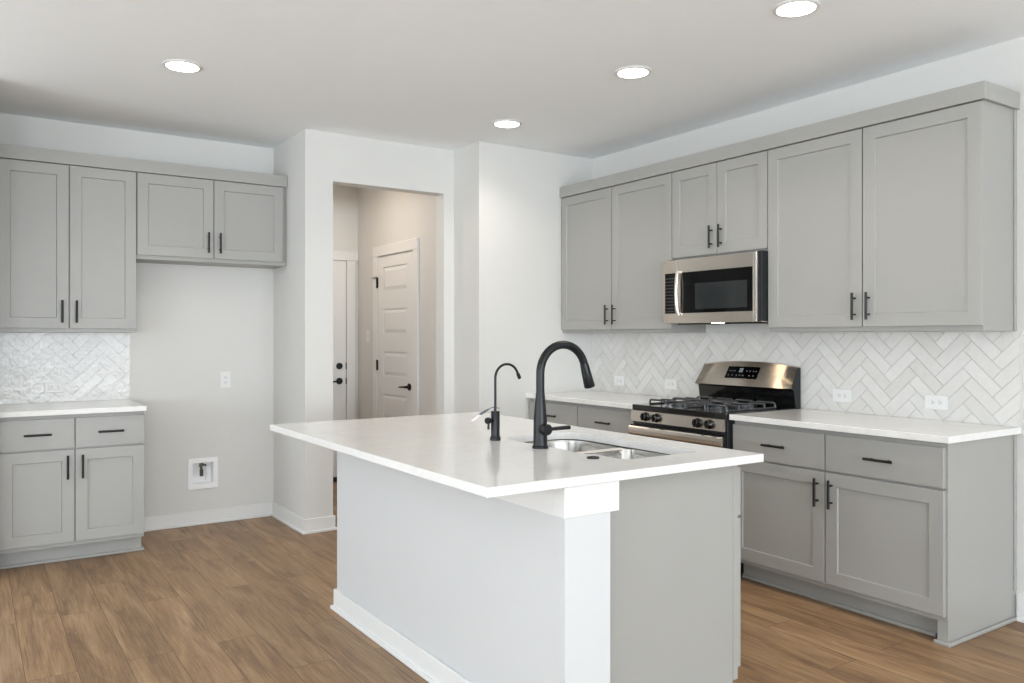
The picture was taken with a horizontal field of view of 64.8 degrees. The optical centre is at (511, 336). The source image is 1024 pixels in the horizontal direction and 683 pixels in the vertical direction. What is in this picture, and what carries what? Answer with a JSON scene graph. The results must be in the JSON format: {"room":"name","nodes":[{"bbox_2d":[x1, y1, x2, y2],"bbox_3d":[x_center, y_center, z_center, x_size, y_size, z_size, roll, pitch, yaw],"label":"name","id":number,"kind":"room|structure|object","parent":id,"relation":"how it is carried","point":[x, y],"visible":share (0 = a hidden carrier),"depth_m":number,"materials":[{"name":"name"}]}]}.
{"room":"kitchen","nodes":[
{"label":"kitchen","id":0,"kind":"room"},
{"bbox_2d":[0,113,272,516],"bbox_3d":[-2.571,-0.037,5.644,1.769,2.757,0.150,0,0,-34],"label":"wall","id":1,"kind":"structure","parent":0,"point":[195,323],"depth_m":5.77,"materials":[{"name":"paint"}]},
{"bbox_2d":[0,158,135,332],"bbox_3d":[-2.840,-0.563,5.158,0.768,1.070,0.355,0,0,-34],"label":"upper cabinet","id":2,"kind":"object","parent":1,"relation":"attached to","point":[68,232],"visible":1,"depth_m":5.03,"materials":[{"name":"grey paint"}]},
{"bbox_2d":[188,457,217,489],"bbox_3d":[-2.234,0.978,5.816,0.204,0.220,0.080,0,0,-34],"label":"water supply box","id":3,"kind":"object","parent":1,"relation":"attached to","point":[201,471],"visible":1,"depth_m":5.82,"materials":[{"name":"white plastic"}]},
{"bbox_2d":[193,462,212,484],"bbox_3d":[-2.236,0.978,5.820,0.144,0.152,0.070,0,0,-34],"label":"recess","id":4,"kind":"object","parent":3,"relation":"on","point":[202,471],"depth_m":5.84,"materials":[{"name":"white plastic"}]},
{"bbox_2d":[144,502,271,531],"bbox_3d":[-2.203,1.291,5.785,1.001,0.100,0.026,0,0,-34],"label":"baseboard","id":5,"kind":"structure","parent":1,"relation":"attached to","point":[200,517],"depth_m":5.79,"materials":[{"name":"white paint"}]},
{"bbox_2d":[136,172,285,268],"bbox_3d":[-2.109,-0.804,5.649,0.991,0.588,0.355,0,0,-34],"label":"upper cabinet","id":6,"kind":"object","parent":1,"relation":"attached to","point":[180,220],"visible":0.96,"depth_m":5.51,"materials":[{"name":"grey paint"}]},
{"bbox_2d":[0,144,287,187],"bbox_3d":[-2.353,-1.115,5.319,1.765,0.080,0.030,0,0,-34],"label":"crown molding","id":7,"kind":"structure","parent":6,"relation":"attached to","point":[7,151],"depth_m":5.25,"materials":[{"name":"grey paint"}]},
{"bbox_2d":[220,371,230,387],"bbox_3d":[-2.085,0.311,5.874,0.073,0.118,0.008,0,0,-34],"label":"wall outlet","id":8,"kind":"object","parent":1,"relation":"attached to","point":[225,377],"visible":1,"depth_m":5.87,"materials":[{"name":"white plastic"}]},
{"bbox_2d":[223,375,227,383],"bbox_3d":[-2.083,0.311,5.872,0.033,0.067,0.003,0,0,-34],"label":"receptacle","id":9,"kind":"object","parent":8,"relation":"attached to","point":[225,377],"depth_m":5.87,"materials":[{"name":"white plastic"}]},
{"bbox_2d":[273,133,298,515],"bbox_3d":[-1.913,-0.037,6.323,0.080,2.757,1.688,0,0,-34],"label":"wall","id":10,"kind":"structure","parent":0,"point":[285,155],"depth_m":5.81,"materials":[{"name":"paint"}]},
{"bbox_2d":[271,502,305,534],"bbox_3d":[-1.605,1.291,5.769,0.026,0.100,0.718,0,0,-34],"label":"baseboard","id":11,"kind":"structure","parent":10,"relation":"attached to","point":[285,516],"depth_m":5.73,"materials":[{"name":"white paint"}]},
{"bbox_2d":[333,185,357,418],"bbox_3d":[-1.888,-0.037,7.429,1.354,2.757,0.120,0,0,-34],"label":"wall","id":12,"kind":"structure","parent":0,"point":[345,198],"depth_m":7.60,"materials":[{"name":"paint"}]},
{"bbox_2d":[333,261,346,481],"bbox_3d":[-1.890,0.316,7.316,0.848,2.049,0.063,0,0,-34],"label":"door","id":13,"kind":"structure","parent":12,"relation":"in","point":[339,267],"depth_m":7.52,"materials":[{"name":"white paint"}]},
{"bbox_2d":[333,251,357,419],"bbox_3d":[-1.881,0.271,7.346,1.025,2.140,0.026,0,0,-34],"label":"trim","id":14,"kind":"structure","parent":12,"relation":"attached to","point":[350,258],"depth_m":7.58,"materials":[{"name":"white paint"}]},
{"bbox_2d":[299,129,453,518],"bbox_3d":[-0.959,-0.037,5.875,1.164,2.757,0.120,0,0,-34],"label":"wall","id":15,"kind":"structure","parent":0,"point":[326,159],"depth_m":5.60,"materials":[{"name":"paint"}]},
{"bbox_2d":[305,515,336,533],"bbox_3d":[-1.342,1.291,5.602,0.225,0.100,0.146,0,0,-34],"label":"baseboard","id":16,"kind":"structure","parent":15,"relation":"attached to","point":[327,523],"depth_m":5.55,"materials":[{"name":"white paint"}]},
{"bbox_2d":[358,145,470,418],"bbox_3d":[-0.801,-0.037,6.844,0.200,2.757,2.062,0,0,-34],"label":"wall","id":17,"kind":"structure","parent":0,"point":[385,217],"depth_m":6.53,"materials":[{"name":"paint"}]},
{"bbox_2d":[372,252,412,417],"bbox_3d":[-1.052,0.313,6.975,0.070,2.033,0.775,0,0,-34],"label":"door","id":18,"kind":"structure","parent":17,"relation":"in","point":[394,281],"depth_m":6.96,"materials":[{"name":"white paint"}]},
{"bbox_2d":[373,238,418,417],"bbox_3d":[-1.010,0.266,6.958,0.022,2.150,0.880,0,0,-34],"label":"trim","id":19,"kind":"structure","parent":17,"relation":"attached to","point":[411,244],"depth_m":6.73,"materials":[{"name":"white paint"}]},
{"bbox_2d":[0,0,1023,158],"bbox_3d":[0.090,-1.476,-0.385,8.921,0.120,15.660,0,0,-34],"label":"ceiling","id":20,"kind":"structure","parent":0,"point":[438,74],"depth_m":4.14,"materials":[{"name":"paint"}]},
{"bbox_2d":[162,59,202,72],"bbox_3d":[-1.719,-1.411,4.213,0.196,0.008,0.196,0,0,-34],"label":"recessed light","id":21,"kind":"object","parent":20,"relation":"in","point":[179,65],"visible":1,"depth_m":4.19,"materials":[{"name":"white plastic"}]},
{"bbox_2d":[492,119,521,127],"bbox_3d":[-0.033,-1.411,5.353,0.196,0.008,0.196,0,0,-34],"label":"recessed light","id":22,"kind":"object","parent":20,"relation":"in","point":[505,123],"visible":1,"depth_m":5.33,"materials":[{"name":"white plastic"}]},
{"bbox_2d":[615,66,651,78],"bbox_3d":[0.646,-1.411,4.313,0.196,0.008,0.196,0,0,-34],"label":"recessed light","id":23,"kind":"object","parent":20,"relation":"in","point":[628,72],"visible":1,"depth_m":4.30,"materials":[{"name":"white plastic"}]},
{"bbox_2d":[772,0,819,17],"bbox_3d":[1.221,-1.411,3.471,0.196,0.008,0.196,0,0,-34],"label":"recessed light","id":24,"kind":"object","parent":20,"relation":"in","point":[789,8],"visible":1,"depth_m":3.46,"materials":[{"name":"white plastic"}]},
{"bbox_2d":[0,482,1023,682],"bbox_3d":[0.090,1.401,-0.385,8.921,0.120,15.660,0,0,-34],"label":"floor","id":25,"kind":"structure","parent":0,"point":[245,600],"depth_m":3.66,"materials":[{"name":"brown wood"}]},
{"bbox_2d":[0,411,143,569],"bbox_3d":[-2.752,0.900,5.035,0.776,0.883,0.655,0,0,-34],"label":"base cabinet","id":26,"kind":"object","parent":25,"relation":"on","point":[72,486],"visible":1,"depth_m":4.79,"materials":[{"name":"grey paint"}]},
{"bbox_2d":[0,399,146,417],"bbox_3d":[-2.758,0.442,5.037,0.779,0.030,0.648,0,0,-34],"label":"countertop","id":27,"kind":"structure","parent":26,"relation":"on","point":[127,405],"depth_m":4.88,"materials":[{"name":"white stone"}]},
{"bbox_2d":[330,439,740,682],"bbox_3d":[0.011,0.900,3.458,0.924,0.883,1.886,0,0,-34],"label":"base cabinet","id":28,"kind":"object","parent":25,"relation":"on","point":[638,580],"visible":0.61,"depth_m":2.83,"materials":[{"name":"white paint"}]},
{"bbox_2d":[270,412,763,497],"bbox_3d":[-0.131,0.442,3.442,1.193,0.029,1.992,0,0,-34],"label":"countertop","id":29,"kind":"structure","parent":28,"relation":"on","point":[453,450],"depth_m":3.01,"materials":[{"name":"white stone"}]},
{"bbox_2d":[485,363,520,440],"bbox_3d":[-0.036,0.268,3.358,0.179,0.318,0.045,0,0,-34],"label":"tap","id":30,"kind":"object","parent":29,"relation":"on","point":[494,420],"visible":1,"depth_m":3.32,"materials":[{"name":"black metal"}]},
{"bbox_2d":[471,407,496,421],"bbox_3d":[-0.110,0.316,3.312,0.127,0.054,0.024,0,0,-34],"label":"tag","id":31,"kind":"object","parent":30,"relation":"hanging from","point":[486,410],"visible":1,"depth_m":3.30,"materials":[{"name":"white paper"}]},
{"bbox_2d":[532,341,594,448],"bbox_3d":[0.211,0.221,3.155,0.296,0.412,0.084,0,0,-34],"label":"kitchen faucet","id":32,"kind":"object","parent":29,"relation":"on","point":[541,429],"visible":1,"depth_m":3.09,"materials":[{"name":"black metal"}]},
{"bbox_2d":[587,456,598,458],"bbox_3d":[0.285,0.424,2.840,0.045,0.006,0.045,0,0,-34],"label":"button","id":33,"kind":"object","parent":29,"relation":"on","point":[588,457],"visible":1,"depth_m":2.83,"materials":[{"name":"black metal"}]},
{"bbox_2d":[525,440,667,458],"bbox_3d":[0.320,0.558,3.218,0.429,0.194,0.807,0,0,-34],"label":"sink","id":34,"kind":"object","parent":29,"relation":"in","point":[579,446],"visible":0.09,"depth_m":3.37,"materials":[{"name":"metal"}]},
{"bbox_2d":[529,398,633,433],"bbox_3d":[0.697,0.900,5.759,0.661,0.883,1.184,0,0,-34],"label":"base cabinet","id":35,"kind":"object","parent":25,"relation":"on","point":[613,419],"visible":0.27,"depth_m":5.51,"materials":[{"name":"grey paint"}]},
{"bbox_2d":[526,390,682,408],"bbox_3d":[0.705,0.442,5.762,0.648,0.030,1.192,0,0,-34],"label":"countertop","id":36,"kind":"structure","parent":35,"relation":"on","point":[600,398],"depth_m":5.69,"materials":[{"name":"white stone"}]},
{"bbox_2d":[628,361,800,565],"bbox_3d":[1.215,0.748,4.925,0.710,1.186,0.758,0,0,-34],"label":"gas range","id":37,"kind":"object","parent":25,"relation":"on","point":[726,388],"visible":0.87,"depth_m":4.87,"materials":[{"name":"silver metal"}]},
{"bbox_2d":[632,401,799,418],"bbox_3d":[1.237,0.439,4.939,0.654,0.032,0.756,0,0,-34],"label":"cooktop","id":38,"kind":"object","parent":37,"relation":"in","point":[661,409],"depth_m":4.77,"materials":[{"name":"black metal"}]},
{"bbox_2d":[733,421,1016,647],"bbox_3d":[1.792,0.900,4.128,0.661,0.883,1.189,0,0,-34],"label":"base cabinet","id":39,"kind":"object","parent":25,"relation":"on","point":[915,535],"visible":0.89,"depth_m":3.77,"materials":[{"name":"grey paint"}]},
{"bbox_2d":[729,409,1020,443],"bbox_3d":[1.801,0.442,4.130,0.648,0.030,1.204,0,0,-34],"label":"countertop","id":40,"kind":"structure","parent":39,"relation":"on","point":[938,431],"depth_m":3.93,"materials":[{"name":"white stone"}]},
{"bbox_2d":[471,141,592,418],"bbox_3d":[0.233,-0.037,6.230,1.211,2.757,0.110,0,0,-34],"label":"wall","id":41,"kind":"structure","parent":0,"point":[516,200],"depth_m":6.03,"materials":[{"name":"paint"}]},
{"bbox_2d":[593,36,1023,615],"bbox_3d":[4.324,-0.037,1.088,0.150,2.757,12.988,0,0,-34],"label":"wall","id":42,"kind":"structure","parent":0,"point":[1002,64],"depth_m":4.34,"materials":[{"name":"paint"}]},
{"bbox_2d":[561,173,705,332],"bbox_3d":[0.827,-0.563,5.842,0.355,1.070,1.191,0,0,-34],"label":"upper cabinet","id":43,"kind":"object","parent":42,"relation":"attached to","point":[616,241],"visible":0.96,"depth_m":5.71,"materials":[{"name":"grey paint"}]},
{"bbox_2d":[672,151,767,259],"bbox_3d":[1.372,-0.797,5.031,0.355,0.603,0.761,0,0,-34],"label":"upper cabinet","id":44,"kind":"object","parent":42,"relation":"attached to","point":[719,208],"visible":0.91,"depth_m":4.91,"materials":[{"name":"grey paint"}]},
{"bbox_2d":[663,250,767,324],"bbox_3d":[1.332,-0.285,4.997,0.439,0.418,0.749,0,0,-34],"label":"microwave oven","id":45,"kind":"object","parent":44,"relation":"attached to","point":[732,288],"visible":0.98,"depth_m":4.83,"materials":[{"name":"metal"}]},
{"bbox_2d":[560,80,1019,197],"bbox_3d":[1.385,-1.115,5.034,0.330,0.080,3.156,0,0,-34],"label":"crown molding","id":46,"kind":"structure","parent":42,"relation":"attached to","point":[981,90],"depth_m":4.33,"materials":[{"name":"grey paint"}]},
{"bbox_2d":[592,331,1022,427],"bbox_3d":[1.522,0.200,5.118,0.009,0.454,3.171,0,0,-34],"label":"tile backsplash","id":47,"kind":"structure","parent":42,"relation":"attached to","point":[980,373],"depth_m":4.48,"materials":[{"name":"tile"}]},
{"bbox_2d":[614,376,624,385],"bbox_3d":[0.817,0.334,6.152,0.008,0.073,0.118,0,0,-34],"label":"wall outlet","id":48,"kind":"object","parent":47,"relation":"attached to","point":[618,380],"visible":1,"depth_m":6.14,"materials":[{"name":"white plastic"}]},
{"bbox_2d":[665,379,676,389],"bbox_3d":[1.121,0.334,5.700,0.008,0.073,0.118,0,0,-34],"label":"wall outlet","id":49,"kind":"object","parent":47,"relation":"attached to","point":[669,383],"visible":1,"depth_m":5.69,"materials":[{"name":"white plastic"}]},
{"bbox_2d":[667,382,673,386],"bbox_3d":[1.118,0.334,5.698,0.003,0.033,0.067,0,0,-34],"label":"receptacle","id":50,"kind":"object","parent":49,"relation":"attached to","point":[669,384],"depth_m":5.70,"materials":[{"name":"white plastic"}]},
{"bbox_2d":[833,389,851,402],"bbox_3d":[1.872,0.334,4.581,0.008,0.073,0.118,0,0,-34],"label":"wall outlet","id":51,"kind":"object","parent":47,"relation":"attached to","point":[839,395],"visible":1,"depth_m":4.58,"materials":[{"name":"white plastic"}]},
{"bbox_2d":[836,393,846,398],"bbox_3d":[1.869,0.334,4.579,0.003,0.033,0.067,0,0,-34],"label":"receptacle","id":52,"kind":"object","parent":51,"relation":"attached to","point":[838,395],"depth_m":4.58,"materials":[{"name":"white plastic"}]},
{"bbox_2d":[925,395,947,409],"bbox_3d":[2.172,0.336,4.134,0.008,0.073,0.118,0,0,-34],"label":"wall outlet","id":53,"kind":"object","parent":47,"relation":"attached to","point":[936,402],"visible":1,"depth_m":4.13,"materials":[{"name":"white plastic"}]},
{"bbox_2d":[929,399,941,405],"bbox_3d":[2.169,0.336,4.132,0.003,0.033,0.067,0,0,-34],"label":"receptacle","id":54,"kind":"object","parent":53,"relation":"attached to","point":[932,402],"depth_m":4.13,"materials":[{"name":"white plastic"}]},
{"bbox_2d":[768,100,1016,331],"bbox_3d":[1.915,-0.563,4.221,0.355,1.070,1.187,0,0,-34],"label":"upper cabinet","id":55,"kind":"object","parent":42,"relation":"attached to","point":[909,224],"visible":0.98,"depth_m":3.98,"materials":[{"name":"grey paint"}]},
{"bbox_2d":[1016,594,1023,622],"bbox_3d":[5.128,1.279,-0.267,0.026,0.125,9.840,0,0,-34],"label":"baseboard","id":56,"kind":"structure","parent":42,"relation":"attached to","point":[1020,598],"depth_m":3.80,"materials":[{"name":"white paint"}]},
{"bbox_3d":[-5.025,-0.037,3.518,4.677,2.757,0.944,0,0,-34],"label":"wall","id":57,"kind":"structure","parent":0,"visible":0},
{"bbox_2d":[0,333,129,403],"bbox_3d":[-2.934,0.200,5.303,0.782,0.454,0.009,0,0,-34],"label":"tile backsplash","id":58,"kind":"structure","parent":57,"relation":"attached to","point":[92,366],"depth_m":5.30,"materials":[{"name":"tile"}]},
{"bbox_2d":[44,381,64,392],"bbox_3d":[-2.981,0.327,5.261,0.118,0.073,0.008,0,0,-34],"label":"wall outlet","id":59,"kind":"object","parent":58,"relation":"attached to","point":[54,386],"visible":1,"depth_m":5.26,"materials":[{"name":"white plastic"}]},
{"bbox_2d":[49,384,59,389],"bbox_3d":[-2.980,0.327,5.258,0.067,0.033,0.003,0,0,-34],"label":"receptacle","id":60,"kind":"object","parent":59,"relation":"attached to","point":[51,386],"depth_m":5.26,"materials":[{"name":"white plastic"}]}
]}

